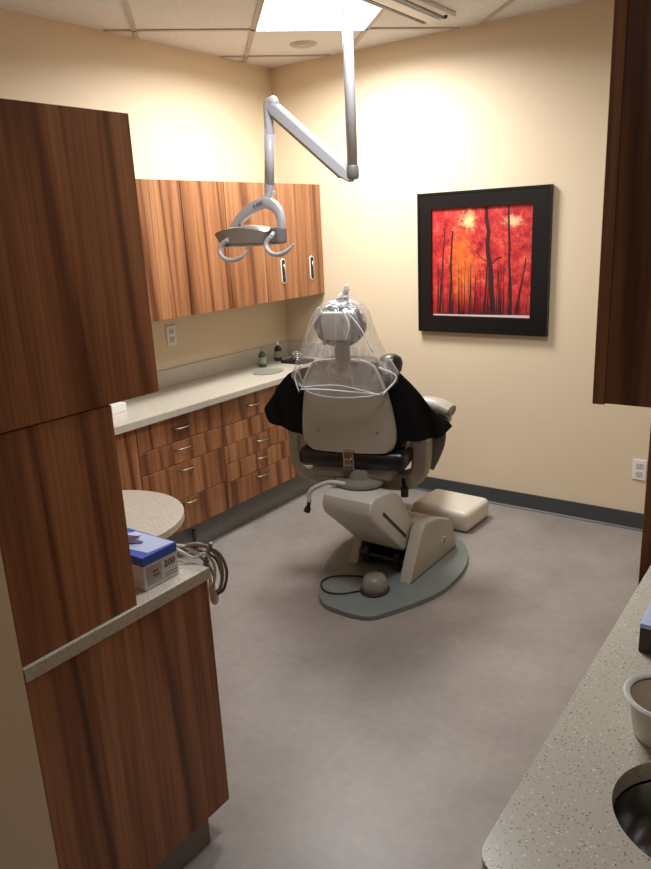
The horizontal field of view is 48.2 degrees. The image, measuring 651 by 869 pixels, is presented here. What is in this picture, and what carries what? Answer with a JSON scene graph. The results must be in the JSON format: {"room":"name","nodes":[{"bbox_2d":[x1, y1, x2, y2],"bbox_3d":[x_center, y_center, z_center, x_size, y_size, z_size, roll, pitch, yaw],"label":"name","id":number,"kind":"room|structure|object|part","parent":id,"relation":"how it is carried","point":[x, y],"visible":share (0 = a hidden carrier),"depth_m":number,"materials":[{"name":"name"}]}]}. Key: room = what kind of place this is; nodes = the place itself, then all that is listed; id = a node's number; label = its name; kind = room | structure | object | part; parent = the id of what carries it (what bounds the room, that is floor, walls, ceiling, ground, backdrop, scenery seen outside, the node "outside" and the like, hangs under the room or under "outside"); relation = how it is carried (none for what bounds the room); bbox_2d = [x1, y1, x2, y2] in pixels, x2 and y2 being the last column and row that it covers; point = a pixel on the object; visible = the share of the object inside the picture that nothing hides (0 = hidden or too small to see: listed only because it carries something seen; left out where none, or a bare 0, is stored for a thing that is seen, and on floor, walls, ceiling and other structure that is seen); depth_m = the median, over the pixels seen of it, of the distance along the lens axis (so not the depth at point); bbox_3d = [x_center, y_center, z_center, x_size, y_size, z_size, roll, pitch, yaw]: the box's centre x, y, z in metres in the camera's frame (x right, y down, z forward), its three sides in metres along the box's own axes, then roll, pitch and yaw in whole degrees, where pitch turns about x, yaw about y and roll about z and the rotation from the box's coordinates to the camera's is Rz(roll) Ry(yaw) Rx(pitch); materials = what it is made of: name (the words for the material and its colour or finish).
{"room":"dental clinic","nodes":[
{"label":"dental clinic","id":0,"kind":"room"},
{"bbox_2d":[0,550,58,868],"bbox_3d":[-1.739,0.002,1.578,1.955,2.740,0.965,9,19,35],"label":"wall","id":1,"kind":"structure","parent":0,"point":[26,836],"depth_m":1.56,"materials":[{"name":"beige paint"}]},
{"bbox_2d":[0,98,158,433],"bbox_3d":[-0.963,-0.408,1.786,1.022,0.620,0.455,9,19,35],"label":"upper cabinet","id":2,"kind":"object","parent":1,"relation":"attached to","point":[76,334],"visible":1,"depth_m":1.51,"materials":[{"name":"laminate"}]},
{"bbox_2d":[0,8,286,370],"bbox_3d":[-1.442,-0.622,3.723,0.150,2.740,4.050,9,19,35],"label":"wall","id":3,"kind":"structure","parent":0,"point":[193,115],"depth_m":4.17,"materials":[{"name":"beige paint"}]},
{"bbox_2d":[135,179,191,321],"bbox_3d":[-1.076,-0.929,3.737,0.351,0.701,0.647,9,19,35],"label":"upper cabinet","id":4,"kind":"object","parent":3,"relation":"attached to","point":[159,201],"visible":0.29,"depth_m":3.77,"materials":[{"name":"brown wood"}]},
{"bbox_2d":[166,325,176,345],"bbox_3d":[-0.917,-0.590,4.340,0.010,0.116,0.072,9,19,35],"label":"wall outlet","id":5,"kind":"object","parent":3,"relation":"attached to","point":[170,330],"visible":1,"depth_m":4.33,"materials":[{"name":"white plastic"}]},
{"bbox_2d":[157,341,287,388],"bbox_3d":[-0.858,-0.374,4.461,0.019,0.102,2.009,9,19,35],"label":"backsplash","id":6,"kind":"structure","parent":3,"relation":"attached to","point":[196,370],"depth_m":4.65,"materials":[{"name":"beige stone"}]},
{"bbox_2d":[179,180,267,314],"bbox_3d":[-0.699,-1.090,4.241,0.351,0.701,0.651,9,19,35],"label":"upper cabinet","id":7,"kind":"object","parent":3,"relation":"attached to","point":[209,208],"visible":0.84,"depth_m":4.08,"materials":[{"name":"brown wood"}]},
{"bbox_3d":[-0.657,-1.030,4.023,0.020,0.701,0.328,9,19,35],"label":"door","id":8,"kind":"part","parent":7,"relation":"part of","materials":[{"name":"laminate"}]},
{"bbox_3d":[-0.468,-1.111,4.276,0.020,0.701,0.316,9,19,35],"label":"door","id":9,"kind":"part","parent":7,"relation":"part of","materials":[{"name":"laminate"}]},
{"bbox_2d":[260,183,323,302],"bbox_3d":[-0.332,-1.245,4.722,0.364,0.701,0.596,9,19,35],"label":"upper cabinet","id":10,"kind":"object","parent":3,"relation":"attached to","point":[297,273],"visible":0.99,"depth_m":4.64,"materials":[{"name":"brown wood"}]},
{"bbox_3d":[-0.284,-1.190,4.523,0.020,0.701,0.312,9,19,35],"label":"door","id":11,"kind":"part","parent":10,"relation":"part of","materials":[{"name":"laminate"}]},
{"bbox_3d":[-0.264,-1.024,4.565,0.006,0.154,0.042,9,19,35],"label":"finger pull","id":12,"kind":"part","parent":10,"relation":"part of","materials":[{"name":"white plastic"}]},
{"bbox_3d":[-0.111,-1.265,4.755,0.020,0.701,0.277,9,19,35],"label":"door","id":13,"kind":"part","parent":10,"relation":"part of","materials":[{"name":"laminate"}]},
{"bbox_3d":[-0.090,-1.098,4.798,0.006,0.154,0.042,9,19,35],"label":"finger pull","id":14,"kind":"part","parent":10,"relation":"part of","materials":[{"name":"white plastic"}]},
{"bbox_2d":[0,0,588,67],"bbox_3d":[-0.648,-1.472,1.377,3.900,0.100,6.350,9,19,35],"label":"ceiling","id":15,"kind":"structure","parent":0,"point":[101,15],"depth_m":3.70,"materials":[{"name":"tile"}]},
{"bbox_2d":[215,0,358,261],"bbox_3d":[-0.157,-1.277,2.889,0.772,1.142,0.212,9,19,35],"label":"lamp","id":16,"kind":"object","parent":15,"relation":"hanging from","point":[236,235],"visible":1,"depth_m":2.91,"materials":[{"name":"grey"}]},
{"bbox_3d":[-0.398,-0.787,3.109,0.161,0.102,0.030,9,19,35],"label":"handle","id":17,"kind":"part","parent":16,"relation":"part of","materials":[{"name":"grey"}]},
{"bbox_3d":[-0.189,-0.767,2.960,0.152,0.088,0.031,9,19,35],"label":"handle","id":18,"kind":"part","parent":16,"relation":"part of","materials":[{"name":"grey"}]},
{"bbox_3d":[-0.063,-1.160,2.876,0.407,0.336,0.040,9,19,35],"label":"spring arm","id":19,"kind":"part","parent":16,"relation":"part of","materials":[{"name":"grey metal"}]},
{"bbox_3d":[0.086,-1.391,2.692,0.041,0.780,0.041,9,19,35],"label":"post","id":20,"kind":"part","parent":16,"relation":"part of","materials":[{"name":"grey metal"}]},
{"bbox_2d":[289,40,316,47],"bbox_3d":[-0.127,-2.234,4.178,0.160,0.012,0.160,9,19,35],"label":"ceiling speaker","id":21,"kind":"object","parent":15,"relation":"attached to","point":[303,43],"visible":1,"depth_m":4.15,"materials":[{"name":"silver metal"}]},
{"bbox_2d":[103,0,515,62],"bbox_3d":[-0.184,-1.627,2.044,3.549,0.006,4.389,9,19,35],"label":"trim","id":22,"kind":"structure","parent":15,"relation":"attached to","point":[133,29],"depth_m":3.79,"materials":[{"name":"silver metal"}]},
{"bbox_2d":[255,0,381,30],"bbox_3d":[-0.031,-2.068,3.586,0.588,0.008,0.588,-5,16,-8],"label":"recessed light","id":23,"kind":"object","parent":15,"relation":"in","point":[275,15],"visible":1,"depth_m":3.60,"materials":[{"name":"white plastic"}]},
{"bbox_2d":[361,0,455,24],"bbox_3d":[0.390,-2.053,3.496,0.200,0.033,0.670,9,19,35],"label":"ceiling vent","id":24,"kind":"object","parent":15,"relation":"in","point":[421,12],"visible":1,"depth_m":3.53,"materials":[{"name":"metal"}]},
{"bbox_2d":[178,485,641,868],"bbox_3d":[-0.515,1.257,2.152,3.900,0.100,6.350,9,19,35],"label":"floor","id":25,"kind":"structure","parent":0,"point":[402,740],"depth_m":2.84,"materials":[{"name":"plastic"}]},
{"bbox_2d":[25,580,228,868],"bbox_3d":[-0.867,0.790,2.180,1.022,0.816,0.583,9,19,35],"label":"base cabinet","id":26,"kind":"object","parent":25,"relation":"on","point":[128,733],"visible":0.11,"depth_m":1.84,"materials":[{"name":"laminate"}]},
{"bbox_2d":[22,490,209,682],"bbox_3d":[-0.794,0.340,2.184,1.026,0.035,0.897,9,19,35],"label":"countertop","id":27,"kind":"structure","parent":26,"relation":"on","point":[157,514],"depth_m":1.91,"materials":[{"name":"beige stone"}]},
{"bbox_2d":[0,405,136,667],"bbox_3d":[-0.979,0.152,1.887,1.018,0.504,0.314,9,19,35],"label":"cabinet","id":28,"kind":"object","parent":27,"relation":"on","point":[65,549],"visible":0.75,"depth_m":1.59,"materials":[{"name":"laminate"}]},
{"bbox_2d":[127,528,178,590],"bbox_3d":[-0.524,0.315,1.948,0.245,0.116,0.117,9,19,35],"label":"glove box","id":29,"kind":"object","parent":27,"relation":"on","point":[154,561],"visible":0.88,"depth_m":1.88,"materials":[{"name":"white cardboard"}]},
{"bbox_2d":[129,531,172,552],"bbox_3d":[-0.488,0.285,1.919,0.149,0.001,0.097,9,19,35],"label":"print","id":30,"kind":"object","parent":29,"relation":"on","point":[144,543],"depth_m":1.91,"materials":[{"name":"blue"}]},
{"bbox_2d":[146,561,176,585],"bbox_3d":[-0.424,0.350,1.886,0.001,0.048,0.102,9,19,35],"label":"print","id":31,"kind":"object","parent":29,"relation":"attached to","point":[157,572],"depth_m":1.88,"materials":[{"name":"grey"}]},
{"bbox_2d":[164,556,174,566],"bbox_3d":[-0.407,0.332,1.904,0.001,0.018,0.037,9,19,35],"label":"print","id":32,"kind":"object","parent":29,"relation":"attached to","point":[169,561],"depth_m":1.91,"materials":[{"name":"grey paper"}]},
{"bbox_2d":[176,542,227,604],"bbox_3d":[-0.385,0.382,2.032,0.247,0.192,0.050,2,17,17],"label":"bundle","id":33,"kind":"object","parent":27,"relation":"hanging from","point":[214,593],"visible":0.73,"depth_m":2.00,"materials":[{"name":"beige"}]},
{"bbox_2d":[115,429,141,489],"bbox_3d":[-1.170,0.353,3.772,0.469,0.815,0.196,9,19,35],"label":"base cabinet","id":34,"kind":"object","parent":25,"relation":"on","point":[126,444],"visible":0.03,"depth_m":3.60,"materials":[{"name":"brown wood"}]},
{"bbox_2d":[135,403,228,557],"bbox_3d":[-0.923,0.255,4.075,0.504,0.815,0.606,9,19,35],"label":"base cabinet","id":35,"kind":"object","parent":25,"relation":"on","point":[181,457],"visible":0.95,"depth_m":3.97,"materials":[{"name":"brown wood"}]},
{"bbox_3d":[-0.770,-0.043,3.865,0.020,0.139,0.603,9,19,35],"label":"drawer","id":36,"kind":"part","parent":35,"relation":"part of","materials":[{"name":"laminate"}]},
{"bbox_3d":[-0.764,0.085,3.901,0.020,0.118,0.603,9,19,35],"label":"drawer","id":37,"kind":"part","parent":35,"relation":"part of","materials":[{"name":"laminate"}]},
{"bbox_3d":[-0.755,-0.038,3.841,0.036,0.010,0.109,9,19,35],"label":"handle","id":38,"kind":"part","parent":35,"relation":"part of","materials":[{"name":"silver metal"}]},
{"bbox_3d":[-0.750,0.071,3.872,0.036,0.010,0.109,9,19,35],"label":"handle","id":39,"kind":"part","parent":35,"relation":"part of","materials":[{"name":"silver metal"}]},
{"bbox_3d":[-0.756,0.242,3.946,0.020,0.201,0.603,9,19,35],"label":"drawer","id":40,"kind":"part","parent":35,"relation":"part of","materials":[{"name":"laminate"}]},
{"bbox_3d":[-0.737,0.182,3.913,0.036,0.010,0.109,9,19,35],"label":"handle","id":41,"kind":"part","parent":35,"relation":"part of","materials":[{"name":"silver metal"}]},
{"bbox_3d":[-0.723,0.360,3.972,0.036,0.010,0.109,9,19,35],"label":"handle","id":42,"kind":"part","parent":35,"relation":"part of","materials":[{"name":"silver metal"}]},
{"bbox_3d":[-0.748,0.424,3.998,0.020,0.171,0.603,9,19,35],"label":"drawer","id":43,"kind":"part","parent":35,"relation":"part of","materials":[{"name":"laminate"}]},
{"bbox_2d":[112,340,334,434],"bbox_3d":[-0.657,-0.330,4.335,0.500,0.138,2.034,9,19,35],"label":"countertop","id":44,"kind":"structure","parent":35,"relation":"on","point":[183,389],"depth_m":4.36,"materials":[{"name":"beige stone"}]},
{"bbox_2d":[109,402,126,414],"bbox_3d":[-1.085,-0.138,3.770,0.055,0.044,0.095,9,19,35],"label":"box","id":45,"kind":"object","parent":44,"relation":"on","point":[118,407],"visible":0.62,"depth_m":3.75,"materials":[{"name":"white plastic"}]},
{"bbox_2d":[258,347,266,366],"bbox_3d":[-0.418,-0.514,4.816,0.053,0.134,0.053,9,19,35],"label":"bottle","id":46,"kind":"object","parent":44,"relation":"on","point":[262,356],"visible":1,"depth_m":4.80,"materials":[{"name":"green"}]},
{"bbox_2d":[253,368,282,374],"bbox_3d":[-0.365,-0.402,4.652,0.176,0.004,0.220,9,19,35],"label":"lid","id":47,"kind":"object","parent":44,"relation":"on","point":[268,371],"visible":1,"depth_m":4.65,"materials":[{"name":"grey plastic"}]},
{"bbox_2d":[274,340,281,360],"bbox_3d":[-0.329,-0.579,5.019,0.055,0.139,0.055,9,19,35],"label":"bottle","id":48,"kind":"object","parent":44,"relation":"on","point":[277,349],"visible":0.99,"depth_m":5.00,"materials":[{"name":"grey"}]},
{"bbox_2d":[281,351,313,364],"bbox_3d":[-0.191,-0.523,4.928,0.180,0.070,0.140,9,19,35],"label":"soap tray","id":49,"kind":"object","parent":44,"relation":"on","point":[294,360],"visible":0.98,"depth_m":4.90,"materials":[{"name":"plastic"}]},
{"bbox_2d":[281,358,313,364],"bbox_3d":[-0.190,-0.498,4.935,0.180,0.018,0.140,9,19,35],"label":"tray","id":50,"kind":"object","parent":49,"relation":"on","point":[299,361],"depth_m":4.90,"materials":[{"name":"black metal"}]},
{"bbox_2d":[192,529,196,548],"bbox_3d":[-0.737,0.594,4.101,0.019,0.129,0.020,9,19,35],"label":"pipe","id":51,"kind":"object","parent":25,"relation":"on","point":[193,530],"visible":0.66,"depth_m":4.09,"materials":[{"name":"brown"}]},
{"bbox_2d":[220,384,291,533],"bbox_3d":[-0.576,0.106,4.540,0.504,0.815,0.590,9,19,35],"label":"base cabinet","id":52,"kind":"object","parent":25,"relation":"on","point":[256,450],"visible":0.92,"depth_m":4.38,"materials":[{"name":"brown wood"}]},
{"bbox_3d":[-0.423,-0.188,4.331,0.020,0.146,0.587,9,19,35],"label":"drawer","id":53,"kind":"part","parent":52,"relation":"part of","materials":[{"name":"laminate"}]},
{"bbox_3d":[-0.417,-0.061,4.367,0.020,0.111,0.587,9,19,35],"label":"drawer","id":54,"kind":"part","parent":52,"relation":"part of","materials":[{"name":"laminate"}]},
{"bbox_3d":[-0.412,0.047,4.398,0.020,0.106,0.587,9,19,35],"label":"drawer","id":55,"kind":"part","parent":52,"relation":"part of","materials":[{"name":"laminate"}]},
{"bbox_3d":[-0.406,0.155,4.429,0.020,0.111,0.587,9,19,35],"label":"drawer","id":56,"kind":"part","parent":52,"relation":"part of","materials":[{"name":"laminate"}]},
{"bbox_3d":[-0.400,0.285,4.466,0.020,0.151,0.587,9,19,35],"label":"drawer","id":57,"kind":"part","parent":52,"relation":"part of","materials":[{"name":"laminate"}]},
{"bbox_2d":[285,441,317,501],"bbox_3d":[-0.239,-0.046,5.020,0.469,0.815,0.620,9,19,35],"label":"base cabinet","id":58,"kind":"object","parent":25,"relation":"on","point":[298,484],"visible":0.16,"depth_m":4.85,"materials":[{"name":"brown wood"}]},
{"bbox_3d":[-0.061,-0.101,4.869,0.020,0.641,0.617,9,19,35],"label":"panel","id":59,"kind":"part","parent":58,"relation":"part of","materials":[{"name":"laminate"}]},
{"bbox_2d":[264,303,467,619],"bbox_3d":[0.318,-0.027,3.779,0.951,1.400,1.366,9,19,35],"label":"dental chair","id":60,"kind":"object","parent":25,"relation":"on","point":[352,446],"depth_m":3.46,"materials":[{"name":"grey"}]},
{"bbox_3d":[-0.150,-0.045,3.745,0.066,0.100,0.096,3,17,19],"label":"yoke post","id":61,"kind":"part","parent":60,"relation":"part of","materials":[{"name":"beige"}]},
{"bbox_3d":[0.005,0.272,3.495,0.196,0.114,0.029,1,16,12],"label":"release lever","id":62,"kind":"part","parent":60,"relation":"part of","materials":[{"name":"grey plastic"}]},
{"bbox_3d":[0.077,-0.370,3.285,0.072,0.160,0.034,3,17,19],"label":"headrest post","id":63,"kind":"part","parent":60,"relation":"part of","materials":[{"name":"beige"}]},
{"bbox_2d":[293,284,398,397],"bbox_3d":[0.078,-0.426,3.299,0.521,0.508,0.256,4,17,24],"label":"plastic cover","id":64,"kind":"object","parent":60,"relation":"on","point":[342,299],"visible":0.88,"depth_m":3.23,"materials":[{"name":"white"}]},
{"bbox_2d":[320,571,389,597],"bbox_3d":[0.143,0.702,3.560,0.350,0.086,0.204,2,16,15],"label":"foot pedal","id":65,"kind":"object","parent":60,"relation":"on","point":[374,584],"visible":1,"depth_m":3.47,"materials":[{"name":"grey plastic"}]},
{"bbox_3d":[0.203,0.121,3.732,0.400,0.065,0.480,3,17,19],"label":"seat","id":66,"kind":"part","parent":60,"relation":"part of","materials":[{"name":"grey leather"}]},
{"bbox_3d":[0.203,0.054,3.712,0.543,0.095,0.520,3,17,19],"label":"seat","id":67,"kind":"part","parent":60,"relation":"part of","materials":[{"name":"black leather"}]},
{"bbox_3d":[0.126,-0.153,3.442,0.926,0.361,0.099,2,17,17],"label":"black apron","id":68,"kind":"part","parent":60,"relation":"part of","materials":[{"name":"black fabric"}]},
{"bbox_2d":[325,355,406,448],"bbox_3d":[0.134,-0.134,3.501,0.524,0.492,0.135,3,17,19],"label":"backrest cushion","id":69,"kind":"object","parent":60,"relation":"on","point":[364,422],"depth_m":3.37,"materials":[{"name":"leather"}]},
{"bbox_3d":[0.217,0.408,3.578,0.275,0.365,0.415,9,19,35],"label":"lift arm","id":70,"kind":"part","parent":60,"relation":"part of","materials":[{"name":"grey plastic"}]},
{"bbox_3d":[0.332,0.688,3.782,0.726,0.024,1.032,9,19,35],"label":"plate","id":71,"kind":"part","parent":60,"relation":"part of","materials":[{"name":"grey"}]},
{"bbox_3d":[0.386,0.257,3.537,0.037,0.073,0.085,0,16,9],"label":"knob","id":72,"kind":"part","parent":60,"relation":"part of","materials":[{"name":"black plastic"}]},
{"bbox_3d":[0.465,-0.014,3.529,0.090,0.100,0.096,3,17,19],"label":"yoke post","id":73,"kind":"part","parent":60,"relation":"part of","materials":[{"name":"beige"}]},
{"bbox_3d":[0.519,-0.136,3.480,0.198,0.089,0.111,9,19,35],"label":"armrest","id":74,"kind":"part","parent":60,"relation":"part of","materials":[{"name":"beige"}]},
{"bbox_2d":[438,414,451,422],"bbox_3d":[0.534,-0.094,3.557,0.150,0.103,0.140,3,17,19],"label":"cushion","id":75,"kind":"object","parent":60,"relation":"on","point":[444,416],"depth_m":3.48,"materials":[{"name":"leather"}]},
{"bbox_2d":[412,489,487,533],"bbox_3d":[0.741,0.448,4.369,0.399,0.128,0.310,9,19,35],"label":"utility box","id":76,"kind":"object","parent":25,"relation":"on","point":[465,512],"visible":0.83,"depth_m":4.27,"materials":[{"name":"beige plastic"}]},
{"bbox_2d":[638,428,650,584],"bbox_3d":[1.270,0.437,2.007,0.644,1.390,0.599,9,19,35],"label":"cabinet","id":77,"kind":"object","parent":25,"relation":"on","point":[645,558],"visible":0.02,"depth_m":1.89,"materials":[{"name":"laminate"}]},
{"bbox_3d":[0.810,0.928,1.406,0.590,0.816,1.100,9,19,35],"label":"base cabinet","id":78,"kind":"object","parent":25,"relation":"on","visible":0},
{"bbox_2d":[482,565,650,868],"bbox_3d":[0.782,0.584,1.308,0.611,0.173,1.117,9,19,35],"label":"countertop","id":79,"kind":"structure","parent":78,"relation":"on","point":[583,801],"depth_m":1.19,"materials":[{"name":"grey stone"}]},
{"bbox_3d":[0.560,0.670,1.111,0.264,0.137,0.264,9,19,35],"label":"sink bowl","id":80,"kind":"part","parent":79,"relation":"part of","materials":[{"name":"silver metal"}]},
{"bbox_2d":[623,672,650,747],"bbox_3d":[0.581,0.480,1.244,0.138,0.080,0.138,9,19,35],"label":"plastic cup","id":81,"kind":"object","parent":79,"relation":"on","point":[637,689],"visible":1,"depth_m":1.25,"materials":[{"name":"beige plastic"}]},
{"bbox_2d":[638,604,650,653],"bbox_3d":[0.762,0.393,1.548,0.126,0.065,0.241,9,19,35],"label":"tissue box","id":82,"kind":"object","parent":79,"relation":"on","point":[644,646],"visible":1,"depth_m":1.49,"materials":[{"name":"brown"}]},
{"bbox_2d":[640,604,650,629],"bbox_3d":[0.760,0.366,1.540,0.126,0.010,0.241,9,19,35],"label":"print","id":83,"kind":"object","parent":82,"relation":"on","point":[645,624],"depth_m":1.49,"materials":[{"name":"blue"}]},
{"bbox_2d":[271,0,650,513],"bbox_3d":[1.275,-0.869,4.129,3.750,2.740,0.150,9,19,35],"label":"wall","id":84,"kind":"structure","parent":0,"point":[521,100],"depth_m":4.24,"materials":[{"name":"beige paint"}]},
{"bbox_2d":[417,184,553,336],"bbox_3d":[0.905,-0.998,4.242,0.812,0.817,0.034,9,19,35],"label":"framed picture","id":85,"kind":"object","parent":84,"relation":"attached to","point":[484,255],"visible":1,"depth_m":4.22,"materials":[{"name":"black"}]},
{"bbox_2d":[413,476,643,531],"bbox_3d":[1.100,0.393,4.554,2.450,0.100,0.020,9,19,35],"label":"baseboard","id":86,"kind":"structure","parent":84,"relation":"attached to","point":[541,504],"depth_m":4.40,"materials":[{"name":"grey plastic"}]},
{"bbox_2d":[632,459,646,480],"bbox_3d":[1.733,0.195,4.024,0.072,0.116,0.010,9,19,35],"label":"wall outlet","id":87,"kind":"object","parent":84,"relation":"attached to","point":[639,466],"visible":1,"depth_m":4.02,"materials":[{"name":"white plastic"}]},
{"bbox_2d":[635,471,641,476],"bbox_3d":[1.732,0.219,4.029,0.036,0.032,0.003,9,19,35],"label":"receptacle","id":88,"kind":"object","parent":87,"relation":"attached to","point":[637,473],"depth_m":4.03,"materials":[{"name":"white plastic"}]},
{"bbox_2d":[636,463,642,468],"bbox_3d":[1.730,0.173,4.016,0.036,0.032,0.003,9,19,35],"label":"receptacle","id":89,"kind":"object","parent":87,"relation":"attached to","point":[638,465],"depth_m":4.01,"materials":[{"name":"white plastic"}]},
{"bbox_3d":[0.885,0.137,0.653,0.190,2.740,6.200,9,19,35],"label":"wall","id":90,"kind":"structure","parent":0,"visible":0},
{"bbox_2d":[592,0,650,407],"bbox_3d":[0.881,-0.475,1.238,0.626,0.802,0.590,9,19,35],"label":"upper cabinet","id":91,"kind":"object","parent":90,"relation":"attached to","point":[622,365],"visible":1,"depth_m":1.19,"materials":[{"name":"laminate"}]},
{"bbox_3d":[0.635,-0.512,1.410,0.021,0.802,0.590,9,19,35],"label":"door","id":92,"kind":"part","parent":91,"relation":"part of","materials":[{"name":"laminate"}]}
]}

